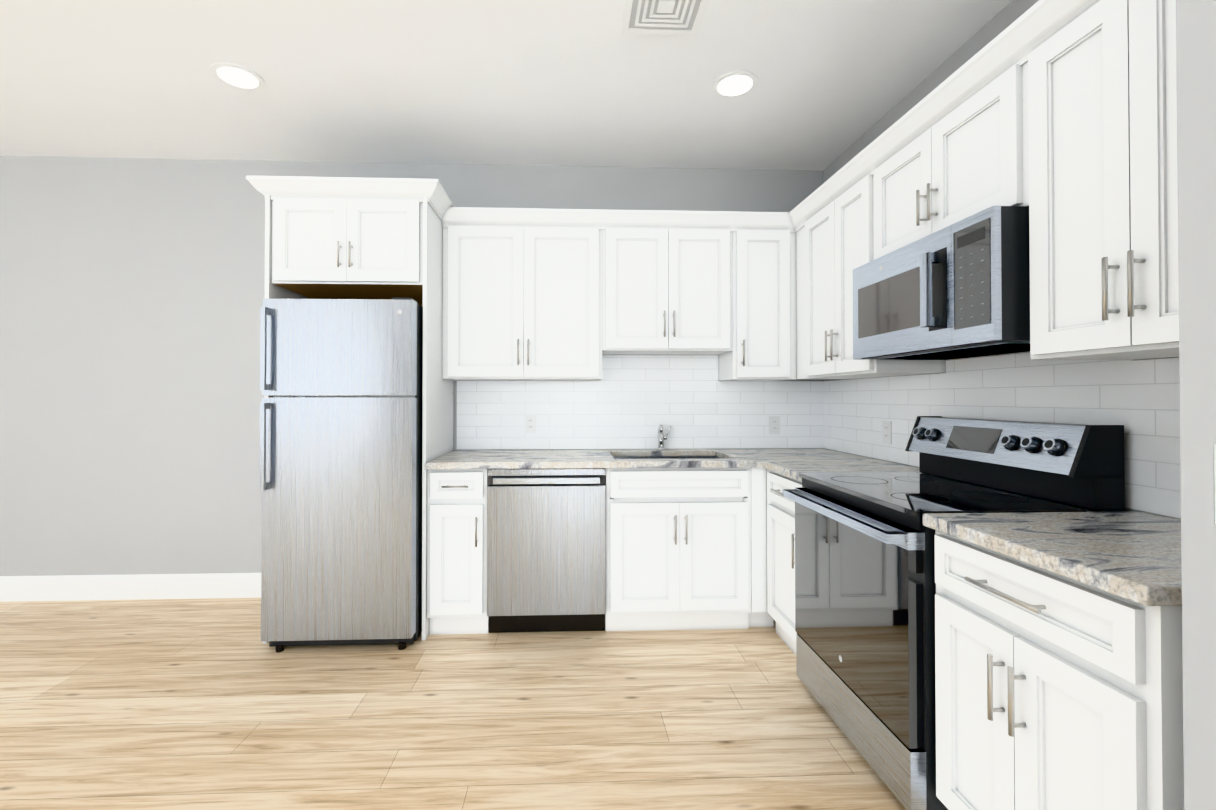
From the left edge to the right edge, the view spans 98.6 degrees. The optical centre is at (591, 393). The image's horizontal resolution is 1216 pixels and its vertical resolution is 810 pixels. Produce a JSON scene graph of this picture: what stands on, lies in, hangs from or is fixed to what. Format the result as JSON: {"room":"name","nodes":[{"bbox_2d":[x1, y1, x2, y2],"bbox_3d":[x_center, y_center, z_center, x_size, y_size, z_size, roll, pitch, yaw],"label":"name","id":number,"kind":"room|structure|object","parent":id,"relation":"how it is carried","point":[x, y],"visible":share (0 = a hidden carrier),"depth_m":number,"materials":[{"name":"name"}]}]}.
{"room":"kitchen","nodes":[
{"label":"kitchen","id":0,"kind":"room"},
{"bbox_2d":[0,156,823,575],"bbox_3d":[-3.014,-0.095,3.254,9.270,2.700,0.120,0,-1,-2],"label":"wall","id":1,"kind":"structure","parent":0,"point":[132,292],"depth_m":3.21,"materials":[{"name":"grey paint"}]},
{"bbox_2d":[0,573,260,601],"bbox_3d":[-4.657,1.180,3.106,5.975,0.147,0.016,0,-1,-2],"label":"baseboard","id":2,"kind":"structure","parent":1,"relation":"attached to","point":[126,587],"depth_m":3.17,"materials":[{"name":"white wood"}]},
{"bbox_2d":[272,198,422,306],"bbox_3d":[-1.253,-0.635,2.936,0.760,0.765,0.666,0,-1,-2],"label":"upper cabinet","id":3,"kind":"object","parent":1,"relation":"attached to","point":[347,248],"visible":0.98,"depth_m":2.65,"materials":[{"name":"white wood"}]},
{"bbox_2d":[442,226,601,380],"bbox_3d":[-0.402,-0.534,3.123,0.912,0.905,0.360,0,-1,-2],"label":"upper cabinet","id":4,"kind":"object","parent":1,"relation":"attached to","point":[521,303],"visible":1,"depth_m":2.99,"materials":[{"name":"white wood"}]},
{"bbox_2d":[246,176,785,231],"bbox_3d":[-0.297,-1.008,2.975,2.851,0.124,0.676,0,-1,-2],"label":"crown molding","id":5,"kind":"structure","parent":4,"relation":"attached to","point":[438,199],"depth_m":2.95,"materials":[{"name":"white wood"}]},
{"bbox_2d":[457,355,820,449],"bbox_3d":[0.321,0.056,3.325,2.340,0.596,0.008,0,-1,-2],"label":"tile backsplash","id":6,"kind":"structure","parent":1,"relation":"attached to","point":[629,401],"depth_m":3.32,"materials":[{"name":"white tile"}]},
{"bbox_2d":[525,415,535,432],"bbox_3d":[-0.386,0.194,3.287,0.072,0.116,0.007,0,-1,-2],"label":"electrical outlet","id":7,"kind":"object","parent":6,"relation":"attached to","point":[530,423],"visible":1,"depth_m":3.29,"materials":[{"name":"white plastic"}]},
{"bbox_2d":[769,416,779,433],"bbox_3d":[1.171,0.206,3.351,0.072,0.116,0.007,0,-1,-2],"label":"electrical outlet","id":8,"kind":"object","parent":6,"relation":"attached to","point":[774,424],"visible":1,"depth_m":3.35,"materials":[{"name":"white plastic"}]},
{"bbox_2d":[602,228,732,354],"bbox_3d":[0.435,-0.616,3.158,0.762,0.740,0.360,0,-1,-2],"label":"upper cabinet","id":9,"kind":"object","parent":1,"relation":"attached to","point":[667,291],"visible":1,"depth_m":3.02,"materials":[{"name":"white wood"}]},
{"bbox_2d":[718,230,795,380],"bbox_3d":[1.004,-0.533,3.181,0.374,0.905,0.360,0,-1,-2],"label":"upper cabinet","id":10,"kind":"object","parent":1,"relation":"attached to","point":[764,305],"visible":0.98,"depth_m":3.05,"materials":[{"name":"white wood"}]},
{"bbox_2d":[786,0,1100,231],"bbox_3d":[1.209,-1.002,1.988,0.066,0.094,2.163,0,-1,-2],"label":"crown molding","id":11,"kind":"structure","parent":10,"relation":"attached to","point":[1021,38],"depth_m":1.74,"materials":[{"name":"white wood"}]},
{"bbox_2d":[0,598,905,809],"bbox_3d":[-1.483,1.247,-0.760,12.240,0.060,8.240,0,-1,-2],"label":"floor","id":12,"kind":"structure","parent":0,"point":[184,704],"depth_m":1.98,"materials":[{"name":"brown wood"}]},
{"bbox_2d":[263,193,310,642],"bbox_3d":[-1.646,0.117,2.932,0.019,2.270,0.628,0,-1,-2],"label":"panel","id":13,"kind":"object","parent":12,"relation":"on","point":[273,291],"visible":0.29,"depth_m":2.63,"materials":[{"name":"white wood"}]},
{"bbox_2d":[259,297,422,651],"bbox_3d":[-1.232,0.395,2.825,0.705,1.712,0.754,0,-1,-2],"label":"fridge","id":14,"kind":"object","parent":12,"relation":"on","point":[340,457],"visible":0.96,"depth_m":2.50,"materials":[{"name":"grey metal"}]},
{"bbox_2d":[422,196,453,639],"bbox_3d":[-0.863,0.117,2.964,0.019,2.270,0.628,0,-1,-2],"label":"panel","id":15,"kind":"object","parent":12,"relation":"on","point":[437,415],"visible":0.57,"depth_m":2.77,"materials":[{"name":"white wood"}]},
{"bbox_2d":[427,469,488,634],"bbox_3d":[-0.700,0.820,2.945,0.303,0.864,0.666,0,-1,-2],"label":"base cabinet","id":16,"kind":"object","parent":12,"relation":"on","point":[456,551],"visible":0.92,"depth_m":2.66,"materials":[{"name":"white wood"}]},
{"bbox_2d":[487,468,605,632],"bbox_3d":[-0.243,0.821,2.957,0.606,0.862,0.604,0,-1,-2],"label":"dishwasher","id":17,"kind":"object","parent":12,"relation":"on","point":[546,550],"visible":0.96,"depth_m":2.67,"materials":[{"name":"grey metal"}]},
{"bbox_2d":[605,456,750,630],"bbox_3d":[0.442,0.821,2.992,0.760,0.864,0.666,0,-1,-2],"label":"base cabinet","id":18,"kind":"object","parent":12,"relation":"on","point":[678,548],"visible":0.98,"depth_m":2.71,"materials":[{"name":"white wood"}]},
{"bbox_2d":[426,448,859,468],"bbox_3d":[0.330,0.370,3.000,2.366,0.035,0.651,0,-1,-2],"label":"countertop","id":19,"kind":"structure","parent":18,"relation":"on","point":[545,458],"depth_m":2.80,"materials":[{"name":"stone"}]},
{"bbox_2d":[657,424,671,449],"bbox_3d":[0.451,0.274,3.285,0.095,0.160,0.094,0,-1,-2],"label":"faucet","id":20,"kind":"object","parent":19,"relation":"on","point":[661,437],"visible":0.96,"depth_m":3.25,"materials":[{"name":"silver metal"}]},
{"bbox_2d":[614,456,718,458],"bbox_3d":[0.442,0.478,3.003,0.679,0.178,0.429,0,-1,-2],"label":"sink","id":21,"kind":"object","parent":19,"relation":"in","point":[703,457],"depth_m":3.21,"materials":[{"name":"silver metal"}]},
{"bbox_2d":[748,467,773,626],"bbox_3d":[0.903,0.819,2.777,0.141,0.864,0.083,0,-1,-2],"label":"cabinet filler","id":22,"kind":"object","parent":12,"relation":"on","point":[759,615],"visible":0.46,"depth_m":2.73,"materials":[{"name":"white wood"}]},
{"bbox_2d":[767,469,804,654],"bbox_3d":[1.201,0.816,2.501,0.666,0.864,0.489,0,-1,-2],"label":"base cabinet","id":23,"kind":"object","parent":12,"relation":"on","point":[780,559],"visible":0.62,"depth_m":2.53,"materials":[{"name":"white wood"}]},
{"bbox_2d":[758,456,934,480],"bbox_3d":[1.207,0.365,2.483,0.656,0.035,0.454,0,-1,-2],"label":"countertop","id":24,"kind":"structure","parent":23,"relation":"on","point":[790,466],"depth_m":2.55,"materials":[{"name":"stone"}]},
{"bbox_2d":[783,416,1124,809],"bbox_3d":[1.174,0.669,1.867,0.696,1.146,0.762,0,-1,-2],"label":"range","id":25,"kind":"object","parent":12,"relation":"on","point":[865,588],"visible":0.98,"depth_m":1.67,"materials":[{"name":"grey metal"}]},
{"bbox_2d":[935,530,1183,809],"bbox_3d":[1.254,0.804,1.199,0.666,0.864,0.562,0,-1,-2],"label":"base cabinet","id":26,"kind":"object","parent":12,"relation":"on","point":[1054,691],"visible":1,"depth_m":1.11,"materials":[{"name":"white wood"}]},
{"bbox_2d":[923,511,1181,605],"bbox_3d":[1.265,0.353,1.200,0.645,0.035,0.576,0,-1,-2],"label":"countertop","id":27,"kind":"structure","parent":26,"relation":"on","point":[1134,556],"depth_m":1.17,"materials":[{"name":"stone"}]},
{"bbox_2d":[0,0,1011,170],"bbox_3d":[-1.483,-1.522,-0.734,12.240,0.080,8.240,0,-1,-2],"label":"ceiling","id":28,"kind":"structure","parent":0,"point":[543,82],"depth_m":2.42,"materials":[{"name":"white paint"}]},
{"bbox_2d":[210,62,264,90],"bbox_3d":[-1.625,-1.450,2.400,0.210,0.006,0.210,0,-1,-2],"label":"recessed light","id":29,"kind":"object","parent":28,"relation":"in","point":[236,76],"visible":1,"depth_m":2.39,"materials":[{"name":"white plastic"}]},
{"bbox_2d":[621,0,708,35],"bbox_3d":[0.277,-1.452,1.960,0.310,0.010,0.310,0,-1,-2],"label":"ceiling vent","id":30,"kind":"object","parent":28,"relation":"in","point":[666,17],"visible":1,"depth_m":2.02,"materials":[{"name":"grey metal"}]},
{"bbox_2d":[712,71,757,97],"bbox_3d":[0.673,-1.449,2.460,0.210,0.006,0.210,0,-1,-2],"label":"recessed light","id":31,"kind":"object","parent":28,"relation":"in","point":[735,84],"visible":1,"depth_m":2.45,"materials":[{"name":"white plastic"}]},
{"bbox_2d":[823,0,1179,518],"bbox_3d":[1.611,-0.105,2.148,0.120,2.700,2.470,0,-1,-2],"label":"wall","id":32,"kind":"structure","parent":0,"point":[1009,14],"depth_m":2.30,"materials":[{"name":"grey paint"}]},
{"bbox_2d":[796,175,946,378],"bbox_3d":[1.342,-0.538,2.669,0.370,0.905,0.799,0,-1,-2],"label":"wall cabinet","id":33,"kind":"object","parent":32,"relation":"attached to","point":[834,243],"visible":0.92,"depth_m":2.57,"materials":[{"name":"white wood"}]},
{"bbox_2d":[853,206,1029,359],"bbox_3d":[1.324,-0.341,1.888,0.466,0.392,0.754,0,-1,-2],"label":"microwave","id":34,"kind":"object","parent":32,"relation":"attached to","point":[959,289],"visible":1,"depth_m":1.69,"materials":[{"name":"grey metal"}]},
{"bbox_2d":[874,62,1028,259],"bbox_3d":[1.374,-0.769,1.893,0.370,0.458,0.757,0,-1,-2],"label":"wall cabinet","id":35,"kind":"object","parent":32,"relation":"attached to","point":[968,158],"visible":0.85,"depth_m":1.76,"materials":[{"name":"white wood"}]},
{"bbox_2d":[821,353,1180,518],"bbox_3d":[1.547,0.101,2.145,0.007,0.484,2.464,0,-1,-2],"label":"tile backsplash","id":36,"kind":"structure","parent":32,"relation":"attached to","point":[1142,396],"depth_m":1.82,"materials":[{"name":"white tile"}]},
{"bbox_2d":[882,420,891,443],"bbox_3d":[1.516,0.200,2.687,0.007,0.116,0.072,0,-1,-2],"label":"electrical outlet","id":37,"kind":"object","parent":36,"relation":"attached to","point":[886,431],"visible":1,"depth_m":2.68,"materials":[{"name":"white plastic"}]},
{"bbox_2d":[1028,0,1178,359],"bbox_3d":[1.401,-0.551,1.225,0.370,0.905,0.574,0,-1,-2],"label":"wall cabinet","id":38,"kind":"object","parent":32,"relation":"attached to","point":[1103,187],"visible":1,"depth_m":1.27,"materials":[{"name":"white wood"}]},
{"bbox_2d":[1176,0,1215,809],"bbox_3d":[2.646,-0.117,0.888,3.615,2.700,0.128,0,-1,-2],"label":"wall","id":39,"kind":"structure","parent":0,"point":[1196,87],"depth_m":0.75,"materials":[{"name":"grey paint"}]},
{"bbox_2d":[1214,444,1215,524],"bbox_3d":[0.929,0.132,0.744,0.072,0.116,0.013,0,-1,-2],"label":"switch plate","id":40,"kind":"object","parent":39,"relation":"attached to","point":[1215,477],"visible":1,"depth_m":0.75,"materials":[{"name":"white plastic"}]}
]}

